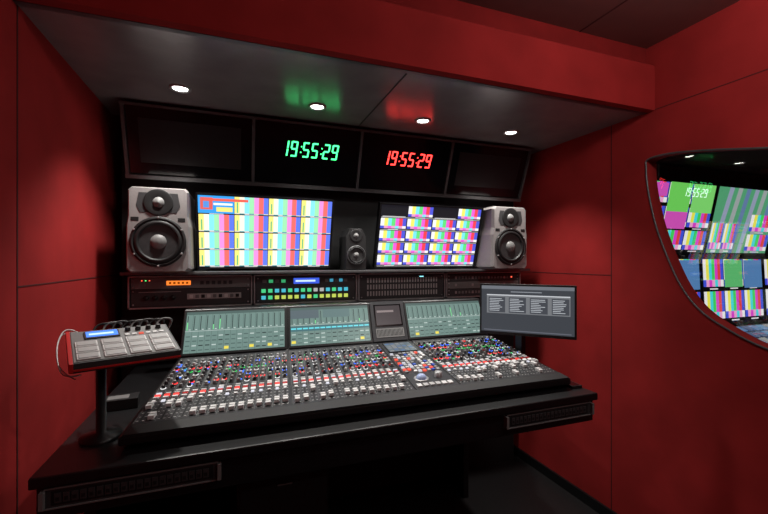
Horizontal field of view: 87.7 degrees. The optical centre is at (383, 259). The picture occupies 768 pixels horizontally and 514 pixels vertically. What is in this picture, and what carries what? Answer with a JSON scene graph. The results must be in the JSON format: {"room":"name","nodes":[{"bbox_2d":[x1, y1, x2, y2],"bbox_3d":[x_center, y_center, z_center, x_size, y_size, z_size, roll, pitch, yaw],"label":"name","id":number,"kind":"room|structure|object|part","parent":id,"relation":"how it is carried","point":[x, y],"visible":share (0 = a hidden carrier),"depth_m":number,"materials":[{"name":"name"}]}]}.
{"room":"control room","nodes":[
{"label":"control room","id":0,"kind":"room"},
{"bbox_2d":[0,0,121,513],"bbox_3d":[-0.682,0.155,0.261,0.100,2.090,3.960,0,0,-20],"label":"wall","id":1,"kind":"structure","parent":0,"point":[70,143],"depth_m":1.11,"materials":[{"name":"red fabric"}]},
{"bbox_2d":[17,5,17,513],"bbox_3d":[-0.890,0.155,0.970,0.002,2.090,0.005,0,0,-20],"label":"trim","id":2,"kind":"structure","parent":1,"relation":"attached to","point":[17,5],"depth_m":0.97,"materials":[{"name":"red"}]},
{"bbox_2d":[18,274,119,287],"bbox_3d":[-1.105,0.066,1.554,0.002,0.003,1.240,0,0,-20],"label":"trim","id":3,"kind":"structure","parent":1,"relation":"attached to","point":[116,274],"depth_m":1.22,"materials":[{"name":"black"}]},
{"bbox_2d":[13,0,654,153],"bbox_3d":[-0.021,-0.753,1.678,2.120,0.273,0.836,0,0,-20],"label":"ceiling soffit","id":4,"kind":"structure","parent":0,"point":[478,73],"depth_m":1.37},
{"bbox_2d":[169,84,190,93],"bbox_3d":[-0.736,-0.617,1.445,0.072,0.006,0.072,0,0,-20],"label":"recessed light","id":5,"kind":"object","parent":4,"relation":"in","point":[178,88],"visible":1,"depth_m":1.44,"materials":[{"name":"metal"}]},
{"bbox_2d":[308,103,325,110],"bbox_3d":[-0.270,-0.617,1.616,0.072,0.006,0.072,0,0,-20],"label":"recessed light","id":6,"kind":"object","parent":4,"relation":"in","point":[314,106],"visible":1,"depth_m":1.61,"materials":[{"name":"metal"}]},
{"bbox_2d":[118,101,532,201],"bbox_3d":[-0.121,-0.474,1.923,1.946,0.284,0.143,0,0,-20],"label":"display panel","id":7,"kind":"object","parent":4,"relation":"attached to","point":[160,142],"visible":1,"depth_m":1.82,"materials":[{"name":"black plastic"}]},
{"bbox_2d":[415,118,430,123],"bbox_3d":[0.173,-0.617,1.779,0.072,0.006,0.072,0,0,-20],"label":"recessed light","id":8,"kind":"object","parent":4,"relation":"in","point":[419,120],"visible":1,"depth_m":1.77,"materials":[{"name":"metal"}]},
{"bbox_2d":[503,130,518,135],"bbox_3d":[0.615,-0.617,1.942,0.072,0.006,0.072,0,0,-20],"label":"recessed light","id":9,"kind":"object","parent":4,"relation":"in","point":[509,132],"visible":1,"depth_m":1.94,"materials":[{"name":"metal"}]},
{"bbox_2d":[328,454,598,513],"bbox_3d":[0.341,1.225,0.637,2.280,0.050,4.160,0,0,-20],"label":"floor","id":10,"kind":"structure","parent":0,"point":[514,486],"depth_m":2.03,"materials":[{"name":"carpet"}]},
{"bbox_2d":[28,360,597,513],"bbox_3d":[-0.171,0.821,1.522,1.520,0.759,0.984,0,0,-20],"label":"console desk","id":11,"kind":"object","parent":10,"relation":"on","point":[282,468],"visible":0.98,"depth_m":1.04,"materials":[{"name":"black laminate"}]},
{"bbox_2d":[56,317,180,446],"bbox_3d":[-0.678,0.303,1.041,0.272,0.275,0.232,0,0,-41],"label":"controller","id":12,"kind":"object","parent":11,"relation":"on","point":[99,351],"visible":1,"depth_m":0.98,"materials":[{"name":"grey plastic"}]},
{"bbox_2d":[107,392,139,411],"bbox_3d":[-0.788,0.425,1.202,0.090,0.031,0.060,0,0,-26],"label":"power adapter","id":13,"kind":"object","parent":11,"relation":"on","point":[128,400],"visible":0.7,"depth_m":1.18,"materials":[{"name":"black plastic"}]},
{"bbox_3d":[-0.539,0.490,0.872,0.342,0.044,0.016,0,0,-20],"label":"apron connector panel","id":14,"kind":"part","parent":11,"relation":"part of","materials":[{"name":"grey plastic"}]},
{"bbox_2d":[118,297,570,445],"bbox_3d":[-0.074,0.315,1.496,1.406,0.250,0.721,0,0,-20],"label":"mixing console","id":15,"kind":"object","parent":11,"relation":"on","point":[238,367],"visible":1,"depth_m":1.42,"materials":[{"name":"black plastic"}]},
{"bbox_2d":[480,283,576,354],"bbox_3d":[0.603,0.300,1.684,0.375,0.400,0.113,0,0,25],"label":"display","id":16,"kind":"object","parent":11,"relation":"on","point":[521,311],"visible":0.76,"depth_m":1.63,"materials":[{"name":"black acrylic"},{"name":"black laminate"},{"name":"dark aluminium"}]},
{"bbox_3d":[0.527,0.490,1.264,0.345,0.044,0.016,0,0,-20],"label":"apron connector panel","id":17,"kind":"part","parent":11,"relation":"part of","materials":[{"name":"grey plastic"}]},
{"bbox_2d":[565,381,581,388],"bbox_3d":[0.654,0.436,1.412,0.040,0.010,0.080,0,0,-14],"label":"mobile phone","id":18,"kind":"object","parent":11,"relation":"on","point":[573,385],"visible":0.52,"depth_m":1.38,"materials":[{"name":"black plastic"}]},
{"bbox_2d":[122,140,513,513],"bbox_3d":[-0.172,0.292,2.059,2.020,1.815,0.014,0,0,-20],"label":"wall","id":19,"kind":"structure","parent":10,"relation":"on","point":[351,209],"depth_m":2.04,"materials":[{"name":"black"}]},
{"bbox_2d":[126,186,195,272],"bbox_3d":[-0.895,-0.115,1.624,0.218,0.325,0.254,0,0,-20],"label":"monitor speaker","id":20,"kind":"object","parent":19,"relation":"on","point":[160,226],"visible":1,"depth_m":1.52},
{"bbox_2d":[128,274,251,309],"bbox_3d":[-0.824,0.133,1.736,0.476,0.134,0.112,0,0,-20],"label":"rack","id":21,"kind":"object","parent":19,"relation":"attached to","point":[144,291],"visible":1,"depth_m":1.69,"materials":[{"name":"black metal"}]},
{"bbox_2d":[195,192,333,268],"bbox_3d":[-0.528,-0.121,1.809,0.572,0.319,0.207,0,0,-20],"label":"monitor","id":22,"kind":"object","parent":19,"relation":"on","point":[234,231],"visible":1,"depth_m":1.75,"materials":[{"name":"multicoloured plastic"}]},
{"bbox_2d":[253,273,356,304],"bbox_3d":[-0.372,0.133,1.906,0.477,0.134,0.106,0,0,-20],"label":"intercom panel","id":23,"kind":"object","parent":19,"relation":"attached to","point":[268,289],"depth_m":1.85,"materials":[{"name":"black plastic"}]},
{"bbox_2d":[120,268,529,275],"bbox_3d":[-0.136,0.054,1.964,1.950,0.012,0.180,0,0,-20],"label":"shelf","id":24,"kind":"object","parent":19,"relation":"attached to","point":[458,269],"depth_m":1.83,"materials":[{"name":"black wood"}]},
{"bbox_2d":[339,228,365,269],"bbox_3d":[-0.149,-0.051,1.930,0.103,0.198,0.134,0,0,-20],"label":"speaker","id":25,"kind":"object","parent":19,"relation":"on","point":[352,241],"visible":1,"depth_m":1.88},
{"bbox_2d":[356,272,444,300],"bbox_3d":[0.081,0.133,2.072,0.477,0.134,0.106,0,0,-20],"label":"vent panel","id":26,"kind":"object","parent":19,"relation":"attached to","point":[393,285],"depth_m":2.02,"materials":[{"name":"black metal"}]},
{"bbox_2d":[372,202,483,267],"bbox_3d":[0.216,-0.121,2.083,0.572,0.319,0.207,0,0,-20],"label":"monitor","id":27,"kind":"object","parent":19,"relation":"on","point":[407,235],"visible":1,"depth_m":2.02,"materials":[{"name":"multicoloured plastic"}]},
{"bbox_2d":[445,271,520,297],"bbox_3d":[0.533,0.133,2.239,0.476,0.134,0.106,0,0,-20],"label":"panel","id":28,"kind":"object","parent":19,"relation":"attached to","point":[457,284],"depth_m":2.17,"materials":[{"name":"black metal"}]},
{"bbox_2d":[468,206,525,268],"bbox_3d":[0.616,-0.115,2.180,0.218,0.325,0.254,0,0,-20],"label":"monitor speaker","id":29,"kind":"object","parent":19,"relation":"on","point":[502,236],"visible":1,"depth_m":2.07},
{"bbox_2d":[458,0,739,48],"bbox_3d":[0.341,-0.914,0.637,2.280,0.052,4.160,0,0,-20],"label":"ceiling","id":30,"kind":"structure","parent":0,"point":[639,23],"depth_m":1.45,"materials":[{"name":"laminate"}]},
{"bbox_2d":[514,0,767,513],"bbox_3d":[1.383,0.155,1.020,0.060,2.090,3.960,0,0,-20],"label":"wall","id":31,"kind":"structure","parent":0,"point":[690,395],"depth_m":1.65,"materials":[{"name":"red fabric"}]},
{"bbox_2d":[518,271,610,275],"bbox_3d":[0.859,0.070,2.357,0.002,0.003,1.090,0,0,-20],"label":"trim","id":32,"kind":"structure","parent":31,"relation":"attached to","point":[518,271],"depth_m":2.09,"materials":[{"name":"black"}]},
{"bbox_2d":[514,445,616,513],"bbox_3d":[1.349,1.175,1.008,0.012,0.050,3.960,0,0,-20],"label":"baseboard","id":33,"kind":"structure","parent":31,"relation":"attached to","point":[597,506],"depth_m":2.09,"materials":[{"name":"black laminate"}]},
{"bbox_2d":[611,125,611,509],"bbox_3d":[1.048,0.290,1.843,0.002,1.820,0.004,0,0,-20],"label":"trim","id":34,"kind":"structure","parent":31,"relation":"attached to","point":[611,125],"depth_m":1.84,"materials":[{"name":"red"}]},
{"bbox_2d":[645,147,767,349],"bbox_3d":[1.277,-0.048,1.217,0.007,0.765,1.009,0,0,-20],"label":"rim","id":35,"kind":"object","parent":31,"relation":"attached to","point":[746,148],"visible":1,"depth_m":1.53,"materials":[{"name":"metal"}]},
{"bbox_2d":[655,69,767,109],"bbox_3d":[1.578,-0.621,0.402,0.002,0.003,2.664,0,0,-20],"label":"trim","id":36,"kind":"structure","parent":31,"relation":"attached to","point":[765,69],"depth_m":1.44,"materials":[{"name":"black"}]},
{"bbox_2d":[656,157,759,188],"bbox_3d":[2.195,0.155,3.418,3.120,2.090,0.100,0,0,-20],"label":"wall","id":37,"kind":"structure","parent":0,"point":[668,168],"depth_m":3.64,"materials":[{"name":"black"}]},
{"bbox_2d":[671,150,767,168],"bbox_3d":[2.764,-0.915,1.870,3.120,0.050,3.200,0,0,-20],"label":"ceiling","id":38,"kind":"structure","parent":0,"point":[758,159],"depth_m":3.47,"materials":[{"name":"black"}]},
{"bbox_2d":[760,168,767,189],"bbox_3d":[4.276,0.155,2.425,0.100,2.090,3.200,0,0,-20],"label":"wall","id":39,"kind":"structure","parent":0,"point":[763,172],"depth_m":3.88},
{"bbox_3d":[2.764,1.225,1.870,3.120,0.050,3.200,0,0,-20],"label":"floor","id":40,"kind":"structure","parent":0,"visible":0},
{"bbox_2d":[657,179,767,325],"bbox_3d":[2.711,0.323,3.107,2.335,1.755,0.200,0,0,-20],"label":"video wall","id":41,"kind":"structure","parent":40,"relation":"on","point":[718,234],"depth_m":3.04,"materials":[{"name":"glass screens"},{"name":"black plastic"},{"name":"metal"}]},
{"bbox_2d":[735,323,767,342],"bbox_3d":[2.601,0.781,2.342,2.300,0.838,0.800,0,0,-20],"label":"desk","id":42,"kind":"object","parent":40,"relation":"on","point":[759,331],"visible":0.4,"depth_m":2.15,"materials":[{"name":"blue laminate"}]}
]}

